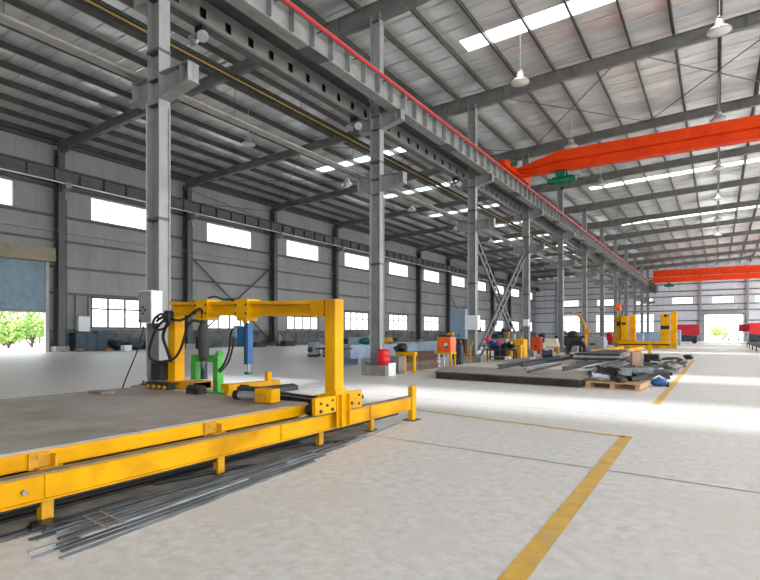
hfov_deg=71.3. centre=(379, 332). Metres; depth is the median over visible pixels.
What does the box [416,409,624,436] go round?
floor marking
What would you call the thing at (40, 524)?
plate
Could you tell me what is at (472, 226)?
steel column
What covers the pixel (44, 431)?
work table
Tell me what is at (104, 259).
wall
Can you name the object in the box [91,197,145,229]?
window
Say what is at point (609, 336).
pump
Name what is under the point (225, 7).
plate
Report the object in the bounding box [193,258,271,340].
brace
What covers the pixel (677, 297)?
window
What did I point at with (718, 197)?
lamp
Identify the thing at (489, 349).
workbench
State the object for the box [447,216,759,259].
rafter
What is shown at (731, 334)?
van
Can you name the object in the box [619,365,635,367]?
steel offcut
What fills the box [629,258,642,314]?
steel column
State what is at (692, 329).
hood
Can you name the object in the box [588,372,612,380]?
steel offcut
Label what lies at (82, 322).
electrical box
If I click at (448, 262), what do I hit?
wall column
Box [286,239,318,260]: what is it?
window
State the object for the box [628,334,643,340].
crate
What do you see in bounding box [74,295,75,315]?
conduit pipe
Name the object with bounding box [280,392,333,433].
steel rail
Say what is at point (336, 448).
bar
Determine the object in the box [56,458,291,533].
bar
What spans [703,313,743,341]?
door
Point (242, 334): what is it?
press
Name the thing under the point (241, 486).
bar
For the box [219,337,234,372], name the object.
cable
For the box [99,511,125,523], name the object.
wire
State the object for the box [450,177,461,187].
floodlight
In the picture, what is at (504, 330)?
machine
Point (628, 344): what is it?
bed rail
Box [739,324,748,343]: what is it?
sign
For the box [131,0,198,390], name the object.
steel column
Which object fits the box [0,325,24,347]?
bush
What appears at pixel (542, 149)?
rafter
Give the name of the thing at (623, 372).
steel offcut
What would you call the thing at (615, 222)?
rafter
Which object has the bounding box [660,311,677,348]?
machine
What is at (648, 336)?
crate
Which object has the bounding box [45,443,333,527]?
bar
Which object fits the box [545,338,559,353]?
desk
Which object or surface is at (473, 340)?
trolley
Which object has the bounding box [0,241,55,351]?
door
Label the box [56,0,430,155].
rafter
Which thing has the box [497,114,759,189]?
crane
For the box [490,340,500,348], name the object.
pump
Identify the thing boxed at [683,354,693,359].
rubber mat
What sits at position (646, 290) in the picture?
steel column
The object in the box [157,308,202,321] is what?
cable
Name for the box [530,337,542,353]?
machine
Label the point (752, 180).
rafter
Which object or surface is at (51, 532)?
bar
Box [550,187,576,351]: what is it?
steel column
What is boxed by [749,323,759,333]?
hood
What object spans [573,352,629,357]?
steel plate
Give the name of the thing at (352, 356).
stack
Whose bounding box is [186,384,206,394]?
block
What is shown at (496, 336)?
machine
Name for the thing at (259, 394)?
motor
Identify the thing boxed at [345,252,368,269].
window
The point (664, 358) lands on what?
rubber mat
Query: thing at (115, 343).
heap
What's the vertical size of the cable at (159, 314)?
0.276 m
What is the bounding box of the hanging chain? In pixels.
[649,280,655,293]
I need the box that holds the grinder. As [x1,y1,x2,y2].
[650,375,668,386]
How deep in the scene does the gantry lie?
6.99 m
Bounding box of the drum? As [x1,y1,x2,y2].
[377,349,389,365]
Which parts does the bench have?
leg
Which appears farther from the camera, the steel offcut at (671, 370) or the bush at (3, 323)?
the bush at (3, 323)
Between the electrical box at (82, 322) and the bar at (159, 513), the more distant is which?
the electrical box at (82, 322)
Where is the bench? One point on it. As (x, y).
(519, 346)
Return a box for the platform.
[434,355,643,387]
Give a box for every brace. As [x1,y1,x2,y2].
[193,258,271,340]
[193,267,271,340]
[478,239,517,338]
[478,250,525,355]
[621,294,625,315]
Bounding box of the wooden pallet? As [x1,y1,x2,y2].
[585,379,650,390]
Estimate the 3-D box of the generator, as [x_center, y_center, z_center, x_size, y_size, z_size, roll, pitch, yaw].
[12.173,0.601,33.262,1.150,1.518,0.800,0,0,32]
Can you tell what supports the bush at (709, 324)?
on the ground
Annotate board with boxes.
[388,363,395,375]
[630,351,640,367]
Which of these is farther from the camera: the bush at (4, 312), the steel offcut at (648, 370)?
the bush at (4, 312)
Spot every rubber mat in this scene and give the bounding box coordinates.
[662,357,680,359]
[676,359,687,364]
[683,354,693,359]
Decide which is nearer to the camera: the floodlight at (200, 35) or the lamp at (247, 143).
the floodlight at (200, 35)
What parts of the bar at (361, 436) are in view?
scrap strip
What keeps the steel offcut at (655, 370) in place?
on the floor
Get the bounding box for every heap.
[108,337,122,349]
[123,338,143,349]
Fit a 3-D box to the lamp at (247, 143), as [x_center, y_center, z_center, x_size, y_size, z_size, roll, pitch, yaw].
[-6.260,-9.783,25.192,0.680,1.775,0.680,0,0,32]
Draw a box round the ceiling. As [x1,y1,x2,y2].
[0,0,759,281]
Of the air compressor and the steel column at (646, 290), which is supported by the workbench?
the air compressor
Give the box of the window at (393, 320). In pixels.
[389,314,407,330]
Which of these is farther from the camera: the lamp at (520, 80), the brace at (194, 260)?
the brace at (194, 260)
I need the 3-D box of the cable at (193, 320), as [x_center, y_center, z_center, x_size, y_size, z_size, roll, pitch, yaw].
[-3.174,0.109,8.045,1.109,0.712,0.124,0,0,27]
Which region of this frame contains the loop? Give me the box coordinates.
[568,340,586,355]
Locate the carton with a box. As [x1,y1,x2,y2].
[121,345,131,350]
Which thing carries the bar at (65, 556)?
on the floor
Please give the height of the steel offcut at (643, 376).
0.222 m
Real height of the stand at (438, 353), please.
0.598 m
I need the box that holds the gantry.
[145,299,363,427]
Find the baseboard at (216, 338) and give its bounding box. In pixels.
[49,329,535,351]
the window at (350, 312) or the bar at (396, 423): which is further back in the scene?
the window at (350, 312)
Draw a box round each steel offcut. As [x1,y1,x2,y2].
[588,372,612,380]
[596,366,612,373]
[606,373,625,382]
[607,366,620,372]
[613,371,625,377]
[618,370,631,375]
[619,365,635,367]
[620,367,653,373]
[628,374,647,380]
[648,371,664,376]
[654,369,668,372]
[662,374,671,379]
[669,369,678,372]
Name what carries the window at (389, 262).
in the wall at (104, 259)
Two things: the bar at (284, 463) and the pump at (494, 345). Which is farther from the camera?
the pump at (494, 345)
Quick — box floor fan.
[277,334,280,345]
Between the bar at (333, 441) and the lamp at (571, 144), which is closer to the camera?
the bar at (333, 441)
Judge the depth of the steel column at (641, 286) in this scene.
78.03 m
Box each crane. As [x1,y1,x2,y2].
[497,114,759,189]
[651,265,759,288]
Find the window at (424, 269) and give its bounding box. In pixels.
[424,269,438,282]
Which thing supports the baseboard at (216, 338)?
attached to the wall at (104, 259)
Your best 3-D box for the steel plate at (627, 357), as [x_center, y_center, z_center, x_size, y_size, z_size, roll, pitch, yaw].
[9.866,1.018,22.878,1.880,0.085,5.300,0,0,32]
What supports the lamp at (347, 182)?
hanging from the ceiling
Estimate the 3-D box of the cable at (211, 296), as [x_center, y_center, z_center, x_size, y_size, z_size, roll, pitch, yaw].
[-2.254,-0.503,7.619,0.622,0.080,0.024,0,0,32]
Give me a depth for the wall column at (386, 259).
54.82 m
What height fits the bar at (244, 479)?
0.012 m
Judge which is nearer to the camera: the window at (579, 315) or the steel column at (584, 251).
the steel column at (584, 251)
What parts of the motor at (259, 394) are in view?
motor, frame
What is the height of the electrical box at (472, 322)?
0.640 m
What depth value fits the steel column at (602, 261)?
50.99 m
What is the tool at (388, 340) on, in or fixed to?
on the stack
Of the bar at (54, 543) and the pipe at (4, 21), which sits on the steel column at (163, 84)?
the pipe at (4, 21)
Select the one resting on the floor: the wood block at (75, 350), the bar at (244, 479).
the wood block at (75, 350)
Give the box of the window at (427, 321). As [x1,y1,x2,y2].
[424,316,438,330]
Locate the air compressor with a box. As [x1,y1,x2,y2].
[505,341,514,348]
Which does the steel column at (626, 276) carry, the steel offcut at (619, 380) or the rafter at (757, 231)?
the rafter at (757, 231)
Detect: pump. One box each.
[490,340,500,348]
[606,332,612,344]
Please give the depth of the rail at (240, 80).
17.68 m
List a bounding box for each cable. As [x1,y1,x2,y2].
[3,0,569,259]
[122,325,143,387]
[148,319,199,362]
[152,313,170,330]
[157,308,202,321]
[161,322,171,362]
[208,296,238,299]
[217,325,235,371]
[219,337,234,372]
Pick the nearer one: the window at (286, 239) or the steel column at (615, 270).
the window at (286, 239)
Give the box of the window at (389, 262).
[389,262,407,276]
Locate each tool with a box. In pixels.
[359,337,369,344]
[384,337,397,343]
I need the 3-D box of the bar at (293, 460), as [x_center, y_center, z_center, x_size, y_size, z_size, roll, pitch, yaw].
[-1.493,1.338,4.528,0.025,0.012,2.367,0,0,30]
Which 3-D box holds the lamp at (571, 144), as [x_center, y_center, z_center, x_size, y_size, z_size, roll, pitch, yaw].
[9.447,-10.143,26.226,0.680,1.995,0.680,0,0,32]
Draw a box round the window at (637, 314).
[637,314,653,331]
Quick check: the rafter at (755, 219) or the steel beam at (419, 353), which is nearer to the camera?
the steel beam at (419, 353)
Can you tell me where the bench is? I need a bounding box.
[509,345,522,358]
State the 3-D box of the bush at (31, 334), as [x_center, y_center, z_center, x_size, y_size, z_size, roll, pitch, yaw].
[-26.008,-0.595,39.526,3.555,3.396,3.374,0,0,32]
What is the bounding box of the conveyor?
[747,342,759,351]
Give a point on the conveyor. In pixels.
(756, 344)
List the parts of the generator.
leg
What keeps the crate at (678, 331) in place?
on the floor
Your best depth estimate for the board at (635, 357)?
20.79 m
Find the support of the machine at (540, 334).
on the floor
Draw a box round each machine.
[307,342,320,356]
[348,337,363,343]
[437,332,455,351]
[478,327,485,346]
[488,334,502,347]
[497,327,512,338]
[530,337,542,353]
[538,333,545,342]
[613,304,636,346]
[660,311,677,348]
[677,324,699,343]
[749,323,759,341]
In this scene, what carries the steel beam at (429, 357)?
on the steel beam at (423, 362)
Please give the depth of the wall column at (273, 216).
41.45 m
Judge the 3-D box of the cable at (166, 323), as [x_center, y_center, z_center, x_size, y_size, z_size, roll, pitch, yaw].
[-3.292,0.136,8.139,0.176,0.643,0.156,0,0,7]
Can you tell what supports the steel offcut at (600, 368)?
on the steel offcut
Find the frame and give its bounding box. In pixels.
[191,346,223,394]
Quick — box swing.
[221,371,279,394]
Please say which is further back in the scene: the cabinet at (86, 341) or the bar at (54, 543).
the cabinet at (86, 341)
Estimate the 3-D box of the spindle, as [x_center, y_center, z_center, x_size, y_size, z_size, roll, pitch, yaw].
[-2.659,0.177,7.936,0.175,0.725,0.146,0,0,32]
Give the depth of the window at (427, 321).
65.15 m
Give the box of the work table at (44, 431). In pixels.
[0,387,307,523]
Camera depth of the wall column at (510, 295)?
88.70 m
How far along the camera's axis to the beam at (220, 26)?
15.22 m
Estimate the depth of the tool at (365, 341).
22.69 m
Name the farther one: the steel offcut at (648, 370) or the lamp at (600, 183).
the lamp at (600, 183)
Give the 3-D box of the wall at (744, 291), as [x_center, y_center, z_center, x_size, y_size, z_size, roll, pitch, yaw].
[48.733,-5.285,90.248,44.600,13.291,0.670,0,0,32]
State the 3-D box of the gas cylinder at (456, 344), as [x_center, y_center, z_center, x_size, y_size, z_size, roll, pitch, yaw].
[3.218,0.845,22.543,0.210,1.030,0.210,0,0,32]
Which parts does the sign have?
panel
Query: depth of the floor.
4.61 m
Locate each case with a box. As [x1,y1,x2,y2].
[494,339,508,342]
[587,336,606,349]
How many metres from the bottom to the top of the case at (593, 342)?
1.120 m
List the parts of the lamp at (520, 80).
suspension rod, lamp shade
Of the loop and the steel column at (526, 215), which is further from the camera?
the steel column at (526, 215)
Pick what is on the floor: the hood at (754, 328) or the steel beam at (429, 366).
the steel beam at (429, 366)
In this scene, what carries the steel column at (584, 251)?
on the floor
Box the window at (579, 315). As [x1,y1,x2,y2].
[565,315,579,330]
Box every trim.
[306,358,758,492]
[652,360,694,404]
[701,310,746,313]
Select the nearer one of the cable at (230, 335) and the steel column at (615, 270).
the cable at (230, 335)
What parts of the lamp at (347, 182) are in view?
lamp shade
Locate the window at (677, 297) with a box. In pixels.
[672,297,692,303]
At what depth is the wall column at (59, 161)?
27.93 m
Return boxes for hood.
[677,324,699,335]
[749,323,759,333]
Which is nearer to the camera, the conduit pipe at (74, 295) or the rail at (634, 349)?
the conduit pipe at (74, 295)
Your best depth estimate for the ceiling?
24.73 m
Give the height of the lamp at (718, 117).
2.223 m
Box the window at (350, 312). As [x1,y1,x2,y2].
[345,311,368,330]
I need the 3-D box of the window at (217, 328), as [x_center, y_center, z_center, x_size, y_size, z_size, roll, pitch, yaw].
[-10.850,-1.150,38.196,0.100,1.820,4.120,0,0,32]
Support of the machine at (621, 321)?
on the floor
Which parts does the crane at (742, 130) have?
drive motor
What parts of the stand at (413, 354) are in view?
leg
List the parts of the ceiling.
brace rod, brace rod, brace rod, brace rod, brace rod, brace rod, brace rod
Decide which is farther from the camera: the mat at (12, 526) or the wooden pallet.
the wooden pallet
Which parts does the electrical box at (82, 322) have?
door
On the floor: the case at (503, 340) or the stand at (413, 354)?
the stand at (413, 354)
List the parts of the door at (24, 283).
rail, guide rail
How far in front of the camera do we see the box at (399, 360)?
17.82 m
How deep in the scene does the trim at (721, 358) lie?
6.07 m
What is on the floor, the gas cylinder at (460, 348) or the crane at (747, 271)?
the gas cylinder at (460, 348)
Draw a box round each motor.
[232,384,279,402]
[540,347,552,357]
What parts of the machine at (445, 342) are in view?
handle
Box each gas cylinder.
[453,344,457,364]
[458,341,462,364]
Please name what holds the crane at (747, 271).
on the beam at (284, 19)
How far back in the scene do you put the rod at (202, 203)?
38.16 m
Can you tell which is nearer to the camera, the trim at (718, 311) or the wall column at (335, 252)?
the wall column at (335, 252)
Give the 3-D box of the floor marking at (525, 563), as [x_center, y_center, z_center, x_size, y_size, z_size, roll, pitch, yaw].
[0.706,1.356,2.881,0.240,0.001,9.621,0,0,32]
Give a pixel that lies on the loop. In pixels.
(575, 349)
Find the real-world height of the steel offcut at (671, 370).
0.120 m
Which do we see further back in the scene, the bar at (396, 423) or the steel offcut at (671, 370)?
the steel offcut at (671, 370)
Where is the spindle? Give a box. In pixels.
[196,321,207,368]
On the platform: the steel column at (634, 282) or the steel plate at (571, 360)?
the steel plate at (571, 360)
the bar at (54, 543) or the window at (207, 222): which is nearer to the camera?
the bar at (54, 543)
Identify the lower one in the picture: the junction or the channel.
the channel
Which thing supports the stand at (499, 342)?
on the floor
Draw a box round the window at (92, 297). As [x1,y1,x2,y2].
[91,296,145,328]
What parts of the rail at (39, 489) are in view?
leg, rail, leg, leg, leg, post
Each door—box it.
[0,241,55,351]
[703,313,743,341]
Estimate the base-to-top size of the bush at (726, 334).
3.089 m
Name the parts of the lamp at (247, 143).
lamp shade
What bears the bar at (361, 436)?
on the floor
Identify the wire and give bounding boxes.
[83,515,108,528]
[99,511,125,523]
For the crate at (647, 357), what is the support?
on the floor
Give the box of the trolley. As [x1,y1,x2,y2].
[463,340,473,363]
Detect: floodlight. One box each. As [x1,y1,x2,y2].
[188,24,208,46]
[346,116,361,131]
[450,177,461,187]
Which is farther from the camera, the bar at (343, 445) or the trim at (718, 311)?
the trim at (718, 311)
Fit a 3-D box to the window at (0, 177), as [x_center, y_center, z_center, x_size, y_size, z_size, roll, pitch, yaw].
[-19.427,-6.960,24.706,0.100,1.320,4.150,0,0,32]
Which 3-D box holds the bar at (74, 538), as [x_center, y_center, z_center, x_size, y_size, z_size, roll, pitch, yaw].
[-1.334,1.353,4.635,0.032,0.010,2.893,0,0,30]
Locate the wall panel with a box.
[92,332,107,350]
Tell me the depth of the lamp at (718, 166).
29.59 m
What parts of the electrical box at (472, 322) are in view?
door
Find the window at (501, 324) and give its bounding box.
[497,320,503,331]
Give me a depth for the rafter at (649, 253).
69.18 m
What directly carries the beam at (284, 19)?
on the steel column at (163, 84)
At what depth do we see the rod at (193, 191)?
37.58 m
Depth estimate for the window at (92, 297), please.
30.66 m
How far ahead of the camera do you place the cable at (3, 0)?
20.83 m
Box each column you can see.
[50,148,71,351]
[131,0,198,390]
[183,184,198,347]
[268,208,283,345]
[332,226,344,298]
[357,12,406,375]
[384,239,390,336]
[416,250,426,341]
[446,258,455,333]
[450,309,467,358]
[457,103,495,362]
[491,272,498,338]
[508,277,515,331]
[513,154,544,356]
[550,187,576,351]
[575,209,597,335]
[594,228,613,346]
[608,238,625,345]
[619,248,635,315]
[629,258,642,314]
[636,264,649,333]
[643,268,654,331]
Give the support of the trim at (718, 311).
attached to the wall at (744, 291)
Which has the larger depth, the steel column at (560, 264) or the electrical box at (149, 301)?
the steel column at (560, 264)
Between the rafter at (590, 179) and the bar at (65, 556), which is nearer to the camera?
the bar at (65, 556)
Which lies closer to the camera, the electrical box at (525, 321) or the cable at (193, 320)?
the cable at (193, 320)
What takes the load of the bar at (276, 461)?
on the bar at (319, 449)
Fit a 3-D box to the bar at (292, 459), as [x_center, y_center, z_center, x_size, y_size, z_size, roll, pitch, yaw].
[-1.403,1.324,4.716,0.025,0.012,2.661,0,0,30]
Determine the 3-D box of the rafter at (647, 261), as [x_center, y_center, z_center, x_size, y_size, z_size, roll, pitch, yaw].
[40.390,-10.521,76.847,44.700,2.274,0.220,0,0,32]
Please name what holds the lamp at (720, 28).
hanging from the ceiling
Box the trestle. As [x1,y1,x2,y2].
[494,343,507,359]
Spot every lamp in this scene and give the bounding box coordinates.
[241,108,255,146]
[342,156,352,185]
[407,204,415,211]
[511,30,529,86]
[564,138,577,148]
[595,178,606,186]
[706,0,732,37]
[710,71,727,122]
[711,147,724,170]
[712,192,723,199]
[713,214,722,220]
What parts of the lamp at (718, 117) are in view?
suspension rod, lamp shade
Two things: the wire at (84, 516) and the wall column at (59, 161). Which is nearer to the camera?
the wire at (84, 516)
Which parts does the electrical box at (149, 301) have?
door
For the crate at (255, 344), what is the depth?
37.96 m
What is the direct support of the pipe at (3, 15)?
on the steel column at (163, 84)
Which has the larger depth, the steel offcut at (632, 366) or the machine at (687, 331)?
the machine at (687, 331)
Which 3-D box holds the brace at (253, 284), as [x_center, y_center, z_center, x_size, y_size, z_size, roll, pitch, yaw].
[-10.428,-2.240,38.058,0.119,5.795,7.572,0,0,32]
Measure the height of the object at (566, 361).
0.080 m
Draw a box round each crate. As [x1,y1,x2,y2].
[253,342,265,346]
[277,341,294,345]
[319,338,324,344]
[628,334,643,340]
[643,332,659,340]
[644,354,659,361]
[670,330,680,345]
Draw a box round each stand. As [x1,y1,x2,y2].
[396,352,416,372]
[436,352,455,366]
[484,337,490,361]
[497,340,502,359]
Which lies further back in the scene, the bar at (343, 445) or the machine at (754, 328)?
the machine at (754, 328)
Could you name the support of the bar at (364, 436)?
on the floor
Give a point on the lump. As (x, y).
(401, 347)
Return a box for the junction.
[164,311,173,322]
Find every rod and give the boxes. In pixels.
[193,191,262,218]
[202,203,270,211]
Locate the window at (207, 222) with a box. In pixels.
[207,222,250,248]
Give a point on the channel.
(283, 387)
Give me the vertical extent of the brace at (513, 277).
5.856 m
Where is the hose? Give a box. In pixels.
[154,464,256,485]
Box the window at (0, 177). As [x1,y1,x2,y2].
[0,177,13,206]
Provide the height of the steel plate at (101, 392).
0.033 m
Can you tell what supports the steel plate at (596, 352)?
on the steel plate at (628, 353)
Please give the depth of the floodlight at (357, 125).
17.14 m
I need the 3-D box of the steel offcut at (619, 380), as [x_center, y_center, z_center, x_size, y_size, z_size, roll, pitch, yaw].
[5.793,1.105,13.031,0.233,0.210,0.738,0,0,-10]
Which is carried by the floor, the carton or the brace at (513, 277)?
the carton
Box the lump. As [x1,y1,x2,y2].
[394,343,407,351]
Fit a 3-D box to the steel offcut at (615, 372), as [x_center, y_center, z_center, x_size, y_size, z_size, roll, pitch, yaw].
[5.935,1.018,13.117,0.348,0.180,0.157,0,0,-34]
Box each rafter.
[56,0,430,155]
[184,9,759,189]
[271,94,759,212]
[334,144,759,229]
[384,176,759,241]
[417,199,759,252]
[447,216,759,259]
[478,229,759,265]
[491,240,759,271]
[508,248,759,276]
[530,255,759,279]
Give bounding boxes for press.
[233,321,252,374]
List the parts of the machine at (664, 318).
post, panel, post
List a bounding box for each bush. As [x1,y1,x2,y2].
[0,311,17,343]
[0,311,34,345]
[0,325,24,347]
[7,312,43,346]
[705,315,722,338]
[707,324,726,339]
[716,325,734,339]
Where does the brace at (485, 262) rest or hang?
attached to the steel column at (472, 226)
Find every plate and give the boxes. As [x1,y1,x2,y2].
[26,517,71,530]
[88,390,114,394]
[205,0,644,284]
[570,359,629,362]
[572,356,629,360]
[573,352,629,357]
[575,350,629,355]
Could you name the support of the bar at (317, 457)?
on the floor
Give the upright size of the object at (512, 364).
0.130 m
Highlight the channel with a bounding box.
[262,383,297,391]
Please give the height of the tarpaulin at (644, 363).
0.246 m
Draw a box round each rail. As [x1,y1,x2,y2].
[0,386,420,523]
[74,0,631,287]
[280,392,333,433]
[592,346,645,351]
[618,341,670,348]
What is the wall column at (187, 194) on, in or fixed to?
on the floor
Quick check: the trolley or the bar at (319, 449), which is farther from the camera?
the trolley
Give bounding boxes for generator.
[563,331,584,354]
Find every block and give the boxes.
[74,349,83,351]
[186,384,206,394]
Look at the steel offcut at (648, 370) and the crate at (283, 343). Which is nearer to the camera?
the steel offcut at (648, 370)
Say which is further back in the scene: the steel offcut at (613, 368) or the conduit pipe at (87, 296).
the conduit pipe at (87, 296)
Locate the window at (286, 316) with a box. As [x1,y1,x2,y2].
[286,316,318,329]
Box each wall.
[0,130,535,331]
[535,259,759,341]
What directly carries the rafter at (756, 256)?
on the steel column at (646, 290)
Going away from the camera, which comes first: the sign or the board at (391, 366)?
the board at (391, 366)
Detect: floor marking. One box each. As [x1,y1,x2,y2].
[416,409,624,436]
[497,436,631,579]
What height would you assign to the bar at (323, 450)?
0.010 m
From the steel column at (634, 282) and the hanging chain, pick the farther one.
the hanging chain
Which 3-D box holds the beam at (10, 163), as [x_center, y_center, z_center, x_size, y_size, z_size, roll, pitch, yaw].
[-2.344,-8.136,49.745,0.400,0.828,122.400,0,0,32]
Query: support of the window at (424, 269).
in the wall at (104, 259)
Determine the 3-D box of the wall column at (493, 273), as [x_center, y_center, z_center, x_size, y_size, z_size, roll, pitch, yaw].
[17.697,-4.260,81.796,1.270,10.841,0.720,0,0,32]
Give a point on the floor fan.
(279, 336)
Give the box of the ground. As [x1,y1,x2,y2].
[0,337,742,352]
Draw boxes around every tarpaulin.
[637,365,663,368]
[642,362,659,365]
[657,362,682,370]
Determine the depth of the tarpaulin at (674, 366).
17.69 m
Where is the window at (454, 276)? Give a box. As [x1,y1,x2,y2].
[453,276,464,287]
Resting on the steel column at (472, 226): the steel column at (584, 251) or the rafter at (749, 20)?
the rafter at (749, 20)
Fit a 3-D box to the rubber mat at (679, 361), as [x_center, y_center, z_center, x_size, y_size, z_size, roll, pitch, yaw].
[11.566,1.133,20.613,0.685,0.274,1.164,0,0,32]
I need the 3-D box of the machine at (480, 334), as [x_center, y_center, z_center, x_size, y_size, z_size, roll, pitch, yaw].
[8.573,0.288,47.402,1.700,1.839,1.000,0,0,15]
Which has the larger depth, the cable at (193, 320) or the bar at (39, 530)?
the cable at (193, 320)
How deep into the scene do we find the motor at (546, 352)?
22.75 m
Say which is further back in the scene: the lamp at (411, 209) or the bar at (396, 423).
the lamp at (411, 209)
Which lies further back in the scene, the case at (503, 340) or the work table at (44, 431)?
the case at (503, 340)
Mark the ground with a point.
(24, 346)
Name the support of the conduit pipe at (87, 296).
on the electrical box at (82, 322)
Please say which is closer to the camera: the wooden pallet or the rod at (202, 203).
the wooden pallet
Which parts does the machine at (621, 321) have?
post, panel, post, post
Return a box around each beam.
[0,153,538,291]
[170,0,645,288]
[225,0,657,291]
[399,351,436,356]
[406,355,437,361]
[406,359,438,366]
[406,363,439,371]
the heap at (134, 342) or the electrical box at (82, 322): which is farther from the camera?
the heap at (134, 342)
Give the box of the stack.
[343,342,447,363]
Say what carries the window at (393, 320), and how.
in the wall at (104, 259)
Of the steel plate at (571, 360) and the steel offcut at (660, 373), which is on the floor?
the steel offcut at (660, 373)
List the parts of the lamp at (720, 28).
lamp shade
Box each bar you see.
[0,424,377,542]
[0,496,137,539]
[16,437,357,537]
[27,451,331,553]
[28,442,349,540]
[31,463,302,558]
[36,446,335,541]
[41,446,324,533]
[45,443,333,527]
[46,436,363,529]
[53,457,319,548]
[56,454,325,545]
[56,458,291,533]
[57,449,320,526]
[57,462,287,539]
[58,461,316,559]
[59,450,323,536]
[60,460,315,551]
[62,445,345,535]
[64,460,293,534]
[65,448,339,538]
[71,452,314,530]
[77,436,365,523]
[78,478,248,537]
[268,440,343,451]
[336,423,398,450]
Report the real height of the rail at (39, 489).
0.530 m
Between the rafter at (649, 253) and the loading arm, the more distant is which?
the rafter at (649, 253)
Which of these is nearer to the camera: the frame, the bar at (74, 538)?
the bar at (74, 538)
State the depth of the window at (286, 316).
44.96 m
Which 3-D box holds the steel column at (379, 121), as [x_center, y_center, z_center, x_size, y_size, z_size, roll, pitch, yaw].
[0.012,-4.485,17.128,1.780,11.690,0.600,0,0,32]
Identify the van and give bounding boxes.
[728,331,739,340]
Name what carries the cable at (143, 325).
on the floor
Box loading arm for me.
[570,311,588,345]
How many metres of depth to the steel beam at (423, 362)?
19.86 m
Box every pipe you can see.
[0,12,639,298]
[0,17,620,290]
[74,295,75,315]
[87,296,88,315]
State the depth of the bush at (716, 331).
102.35 m
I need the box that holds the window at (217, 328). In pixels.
[207,316,250,329]
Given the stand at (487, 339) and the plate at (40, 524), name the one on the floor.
the stand at (487, 339)
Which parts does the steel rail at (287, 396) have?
rail, rail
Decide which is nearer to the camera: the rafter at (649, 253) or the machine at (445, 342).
the machine at (445, 342)
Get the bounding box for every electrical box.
[76,316,89,330]
[138,290,161,322]
[465,315,479,329]
[523,319,528,325]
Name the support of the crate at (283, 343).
on the floor
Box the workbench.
[485,348,518,359]
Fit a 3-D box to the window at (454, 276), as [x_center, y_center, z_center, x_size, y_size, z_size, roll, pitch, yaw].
[10.621,-6.960,71.962,0.100,1.320,4.150,0,0,32]
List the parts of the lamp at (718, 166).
lamp shade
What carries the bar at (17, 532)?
on the floor
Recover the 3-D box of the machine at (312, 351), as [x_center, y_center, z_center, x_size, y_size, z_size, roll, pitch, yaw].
[-3.395,0.848,27.265,0.550,0.750,0.730,0,0,10]
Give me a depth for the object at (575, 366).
17.44 m
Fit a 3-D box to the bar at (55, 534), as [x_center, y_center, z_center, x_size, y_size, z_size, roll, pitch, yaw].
[-1.381,1.353,4.873,0.028,0.010,3.313,0,0,31]
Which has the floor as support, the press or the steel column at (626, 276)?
the steel column at (626, 276)
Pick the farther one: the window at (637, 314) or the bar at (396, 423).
the window at (637, 314)
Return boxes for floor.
[0,339,759,579]
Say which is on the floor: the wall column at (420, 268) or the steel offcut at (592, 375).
the wall column at (420, 268)
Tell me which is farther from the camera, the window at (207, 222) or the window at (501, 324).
the window at (501, 324)
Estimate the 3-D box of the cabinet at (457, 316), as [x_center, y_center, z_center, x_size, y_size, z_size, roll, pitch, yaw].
[4.163,0.074,27.198,0.880,2.550,0.830,0,0,32]
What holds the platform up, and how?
on the floor
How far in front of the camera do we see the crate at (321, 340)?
44.92 m
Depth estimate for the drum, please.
16.78 m

